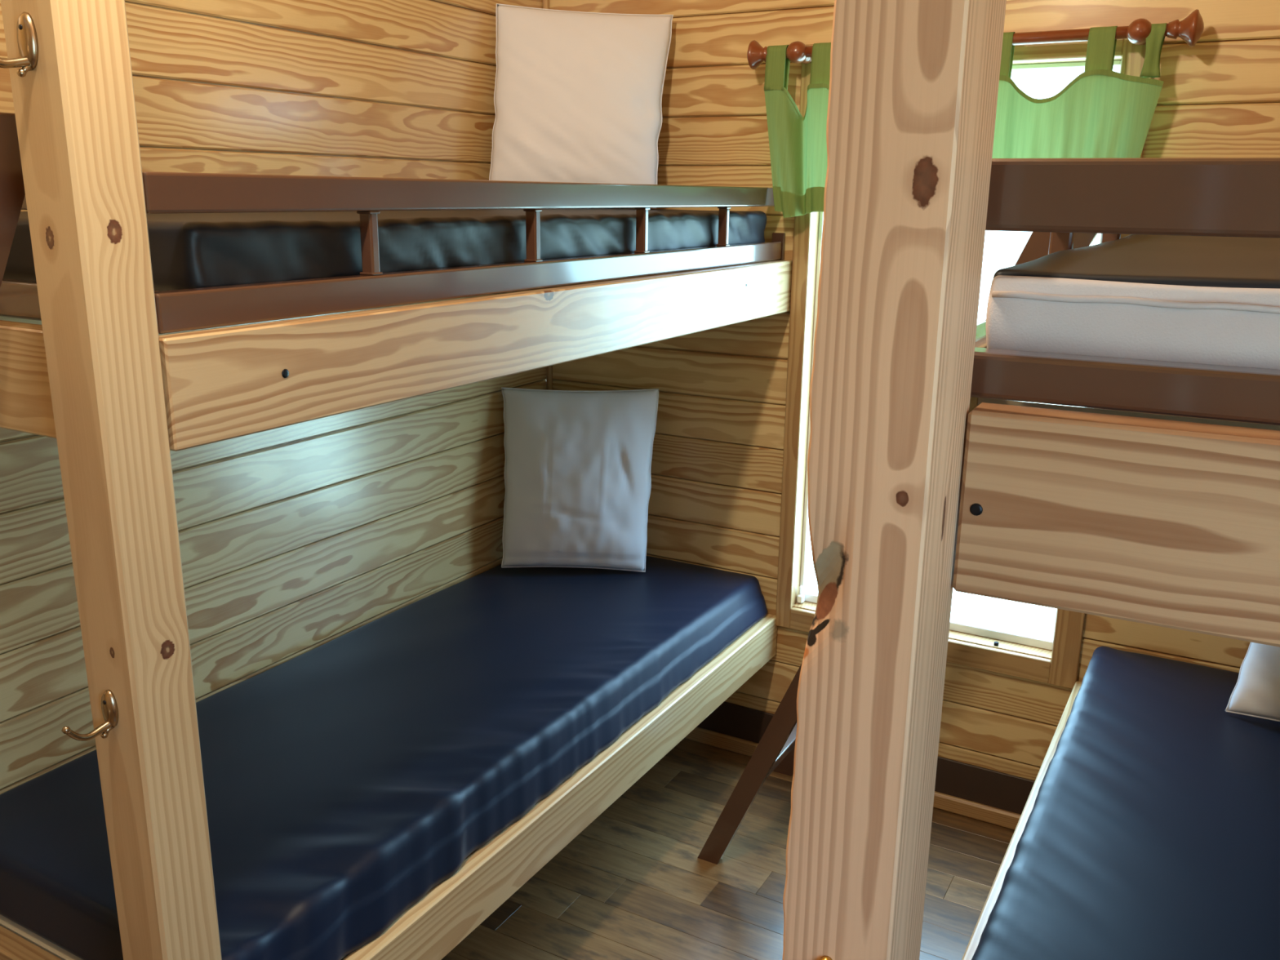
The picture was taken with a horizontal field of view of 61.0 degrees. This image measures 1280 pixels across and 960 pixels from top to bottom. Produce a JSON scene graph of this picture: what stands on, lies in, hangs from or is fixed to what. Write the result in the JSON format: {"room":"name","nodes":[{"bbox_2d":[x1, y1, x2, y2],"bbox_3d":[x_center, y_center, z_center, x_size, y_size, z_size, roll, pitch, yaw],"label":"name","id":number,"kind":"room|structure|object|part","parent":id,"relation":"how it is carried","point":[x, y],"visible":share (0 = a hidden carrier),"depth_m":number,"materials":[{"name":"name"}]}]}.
{"room":"dormitory","nodes":[
{"label":"dormitory","id":0,"kind":"room"},
{"bbox_2d":[0,0,546,794],"bbox_3d":[-1.335,-0.481,1.330,0.020,3.450,4.300,9,17,28],"label":"wall","id":1,"kind":"structure","parent":0,"point":[295,539],"depth_m":2.41,"materials":[{"name":"brown wood"}]},
{"bbox_2d":[441,738,1014,959],"bbox_3d":[-0.349,1.375,1.129,2.489,0.012,4.514,9,17,28],"label":"floor","id":2,"kind":"structure","parent":0,"point":[633,884],"depth_m":2.63,"materials":[{"name":"wood"}]},
{"bbox_2d":[0,111,25,287],"bbox_3d":[-1.064,0.433,1.319,0.447,1.696,0.875,9,17,28],"label":"ladder","id":3,"kind":"object","parent":2,"relation":"on","point":[12,193],"visible":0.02,"depth_m":1.25,"materials":[{"name":"brown wood"}]},
{"bbox_2d":[0,0,792,959],"bbox_3d":[-0.420,-0.676,2.110,0.776,3.450,1.999,9,17,28],"label":"bunk bed","id":4,"kind":"object","parent":2,"relation":"on","point":[97,377],"visible":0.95,"depth_m":1.35,"materials":[{"name":"brown wood"}]},
{"bbox_2d":[0,11,38,77],"bbox_3d":[-0.632,-0.433,1.074,0.026,0.063,0.063,9,17,28],"label":"coat hook","id":5,"kind":"object","parent":4,"relation":"attached to","point":[26,33],"visible":1,"depth_m":1.09,"materials":[{"name":"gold metal"}]},
{"bbox_3d":[-0.633,-0.422,1.077,0.010,0.027,0.059,9,17,28],"label":"arm","id":6,"kind":"part","parent":5,"relation":"part of","materials":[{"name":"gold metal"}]},
{"bbox_3d":[-0.619,-0.443,1.096,0.026,0.054,0.008,9,17,28],"label":"plate","id":7,"kind":"part","parent":5,"relation":"part of","materials":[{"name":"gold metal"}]},
{"bbox_3d":[-0.753,-0.357,1.343,0.416,0.046,0.030,9,17,28],"label":"foot rail","id":8,"kind":"part","parent":4,"relation":"part of","materials":[{"name":"brown wood"}]},
{"bbox_3d":[-0.930,0.800,1.697,0.679,0.121,0.038,9,17,28],"label":"foot rail","id":9,"kind":"part","parent":4,"relation":"part of","materials":[{"name":"brown wood"}]},
{"bbox_2d":[61,689,118,741],"bbox_3d":[-0.642,0.281,1.263,0.024,0.057,0.063,9,17,28],"label":"coat hook","id":10,"kind":"object","parent":4,"relation":"attached to","point":[109,709],"visible":1,"depth_m":1.28,"materials":[{"name":"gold metal"}]},
{"bbox_3d":[-0.642,0.290,1.265,0.010,0.027,0.059,9,17,28],"label":"arm","id":11,"kind":"part","parent":10,"relation":"part of","materials":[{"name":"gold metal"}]},
{"bbox_3d":[-0.628,0.271,1.285,0.024,0.048,0.008,9,17,28],"label":"plate","id":12,"kind":"part","parent":10,"relation":"part of","materials":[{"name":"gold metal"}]},
{"bbox_3d":[-0.597,-0.422,1.143,0.089,3.450,0.084,9,17,28],"label":"post","id":13,"kind":"part","parent":4,"relation":"part of","materials":[{"name":"brown wood"}]},
{"bbox_2d":[0,555,767,959],"bbox_3d":[-0.416,0.484,2.460,0.750,0.133,1.882,9,17,28],"label":"mattress","id":14,"kind":"object","parent":4,"relation":"on","point":[347,779],"visible":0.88,"depth_m":2.11,"materials":[{"name":"blue leather"}]},
{"bbox_2d":[501,387,658,572],"bbox_3d":[-0.178,0.001,3.056,0.447,0.511,0.148,2,15,4],"label":"pillow","id":15,"kind":"object","parent":14,"relation":"on","point":[578,464],"visible":1,"depth_m":3.02,"materials":[{"name":"white fabric"}]},
{"bbox_2d":[3,208,766,291],"bbox_3d":[-0.408,-0.504,2.237,0.702,0.100,1.783,9,17,28],"label":"mattress","id":16,"kind":"object","parent":4,"relation":"on","point":[188,251],"visible":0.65,"depth_m":1.64,"materials":[{"name":"leather"}]},
{"bbox_2d":[488,3,673,208],"bbox_3d":[-0.159,-0.969,2.812,0.478,0.511,0.155,2,15,3],"label":"pillow","id":17,"kind":"object","parent":16,"relation":"on","point":[578,95],"visible":0.89,"depth_m":2.78,"materials":[{"name":"white fabric"}]},
{"bbox_3d":[-0.117,-0.522,1.996,0.030,0.046,1.828,9,17,28],"label":"rail","id":18,"kind":"part","parent":4,"relation":"part of","materials":[{"name":"brown wood"}]},
{"bbox_3d":[-0.105,-0.397,2.054,0.030,0.046,1.883,9,17,28],"label":"guard frame","id":19,"kind":"part","parent":4,"relation":"part of","materials":[{"name":"brown wood"}]},
{"bbox_3d":[-0.093,0.648,2.309,0.036,0.121,1.909,9,17,28],"label":"rail","id":20,"kind":"part","parent":4,"relation":"part of","materials":[{"name":"brown wood"}]},
{"bbox_2d":[697,231,1097,864],"bbox_3d":[0.656,0.150,2.538,0.860,1.661,0.519,9,17,28],"label":"ladder","id":21,"kind":"object","parent":2,"relation":"on","point":[775,752],"visible":0.12,"depth_m":2.59,"materials":[{"name":"brown wood"}]},
{"bbox_3d":[0.730,0.092,2.771,0.752,1.655,0.027,9,17,28],"label":"rail","id":22,"kind":"part","parent":21,"relation":"part of","materials":[{"name":"brown wood"}]},
{"bbox_2d":[782,0,1279,959],"bbox_3d":[0.941,-0.449,1.314,0.804,3.450,2.103,9,17,28],"label":"bunk bed","id":23,"kind":"object","parent":2,"relation":"on","point":[940,460],"visible":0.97,"depth_m":0.66,"materials":[{"name":"brown wood"}]},
{"bbox_2d":[819,955,831,959],"bbox_3d":[0.112,0.356,0.720,0.018,0.053,0.063,9,17,28],"label":"coat hook","id":24,"kind":"object","parent":23,"relation":"attached to","point":[824,957],"visible":1,"depth_m":0.74,"materials":[{"name":"gold metal"}]},
{"bbox_3d":[0.160,-0.275,0.621,0.077,3.450,0.092,9,17,28],"label":"post","id":25,"kind":"part","parent":23,"relation":"part of","materials":[{"name":"brown wood"}]},
{"bbox_3d":[0.601,0.778,1.852,0.037,0.121,2.020,9,17,28],"label":"rail","id":26,"kind":"part","parent":23,"relation":"part of","materials":[{"name":"brown wood"}]},
{"bbox_3d":[0.518,-0.030,0.585,0.714,0.030,0.030,8,17,27],"label":"guard frame","id":27,"kind":"part","parent":23,"relation":"part of","materials":[{"name":"brown wood"}]},
{"bbox_2d":[971,645,1279,959],"bbox_3d":[0.952,0.713,1.650,0.755,0.123,1.971,9,17,28],"label":"mattress","id":28,"kind":"object","parent":23,"relation":"on","point":[1151,831],"visible":0.97,"depth_m":1.85,"materials":[{"name":"blue leather"}]},
{"bbox_2d":[1225,642,1279,721],"bbox_3d":[1.478,0.300,2.197,0.466,0.408,0.246,9,17,28],"label":"pillow","id":29,"kind":"object","parent":28,"relation":"on","point":[1255,693],"visible":0.59,"depth_m":2.24,"materials":[{"name":"white fabric"}]},
{"bbox_3d":[0.519,-0.142,0.556,0.714,0.044,0.030,8,17,27],"label":"foot rail","id":30,"kind":"part","parent":23,"relation":"part of","materials":[{"name":"brown wood"}]},
{"bbox_2d":[986,234,1279,369],"bbox_3d":[1.008,-0.275,1.388,0.698,0.066,1.936,9,17,28],"label":"mattress","id":31,"kind":"object","parent":23,"relation":"on","point":[1202,300],"visible":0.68,"depth_m":0.71,"materials":[{"name":"white fabric"}]},
{"bbox_2d":[549,0,1279,780],"bbox_3d":[0.775,-0.786,2.582,2.390,3.450,0.019,9,17,28],"label":"wall","id":32,"kind":"structure","parent":0,"point":[717,466],"depth_m":2.87,"materials":[{"name":"brown wood"}]},
{"bbox_2d":[542,0,552,390],"bbox_3d":[-0.266,-1.016,3.109,0.016,3.300,0.016,9,17,28],"label":"trim","id":33,"kind":"structure","parent":32,"relation":"attached to","point":[545,2],"depth_m":3.29,"materials":[{"name":"brown wood"}]},
{"bbox_2d":[684,726,1021,830],"bbox_3d":[0.746,0.863,3.001,2.366,0.047,0.020,9,17,28],"label":"trim","id":34,"kind":"structure","parent":32,"relation":"attached to","point":[988,814],"depth_m":2.94,"materials":[{"name":"brown wood"}]},
{"bbox_2d":[697,701,1035,814],"bbox_3d":[0.750,0.790,2.987,2.366,0.105,0.008,9,17,28],"label":"baseboard","id":35,"kind":"structure","parent":32,"relation":"attached to","point":[994,788],"depth_m":2.92,"materials":[{"name":"brown wood"}]},
{"bbox_2d":[775,29,1151,688],"bbox_3d":[0.770,-0.290,2.747,0.804,1.543,0.113,9,17,28],"label":"window","id":36,"kind":"structure","parent":32,"relation":"in","point":[1055,660],"depth_m":2.84,"materials":[{"name":"brown wood"}]},
{"bbox_3d":[0.416,-0.331,2.887,0.044,1.543,0.018,9,17,28],"label":"casing","id":37,"kind":"part","parent":36,"relation":"part of","materials":[{"name":"brown wood"}]},
{"bbox_3d":[0.730,0.436,2.901,0.696,0.060,0.018,9,17,28],"label":"casing","id":38,"kind":"part","parent":36,"relation":"part of","materials":[{"name":"brown wood"}]},
{"bbox_3d":[0.747,-0.998,2.522,0.696,0.060,0.018,9,17,28],"label":"head casing","id":39,"kind":"part","parent":36,"relation":"part of","materials":[{"name":"brown wood"}]},
{"bbox_3d":[1.069,-0.230,2.532,0.064,1.543,0.018,9,17,28],"label":"casing","id":40,"kind":"part","parent":36,"relation":"part of","materials":[{"name":"brown wood"}]},
{"bbox_2d":[746,8,1204,69],"bbox_3d":[0.721,-0.993,2.475,1.011,0.076,0.126,9,17,28],"label":"curtain rod","id":41,"kind":"object","parent":32,"relation":"attached to","point":[1190,29],"visible":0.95,"depth_m":2.32,"materials":[{"name":"brown wood"}]},
{"bbox_2d":[764,22,1167,217],"bbox_3d":[0.697,-0.803,2.493,0.896,0.407,0.062,9,17,28],"label":"curtain","id":42,"kind":"object","parent":41,"relation":"hanging from","point":[1103,113],"visible":0.47,"depth_m":2.40,"materials":[{"name":"green fabric"}]},
{"bbox_3d":[0.706,-0.986,2.453,0.927,0.031,0.025,9,17,28],"label":"rod","id":43,"kind":"part","parent":41,"relation":"part of","materials":[{"name":"brown wood"}]}
]}

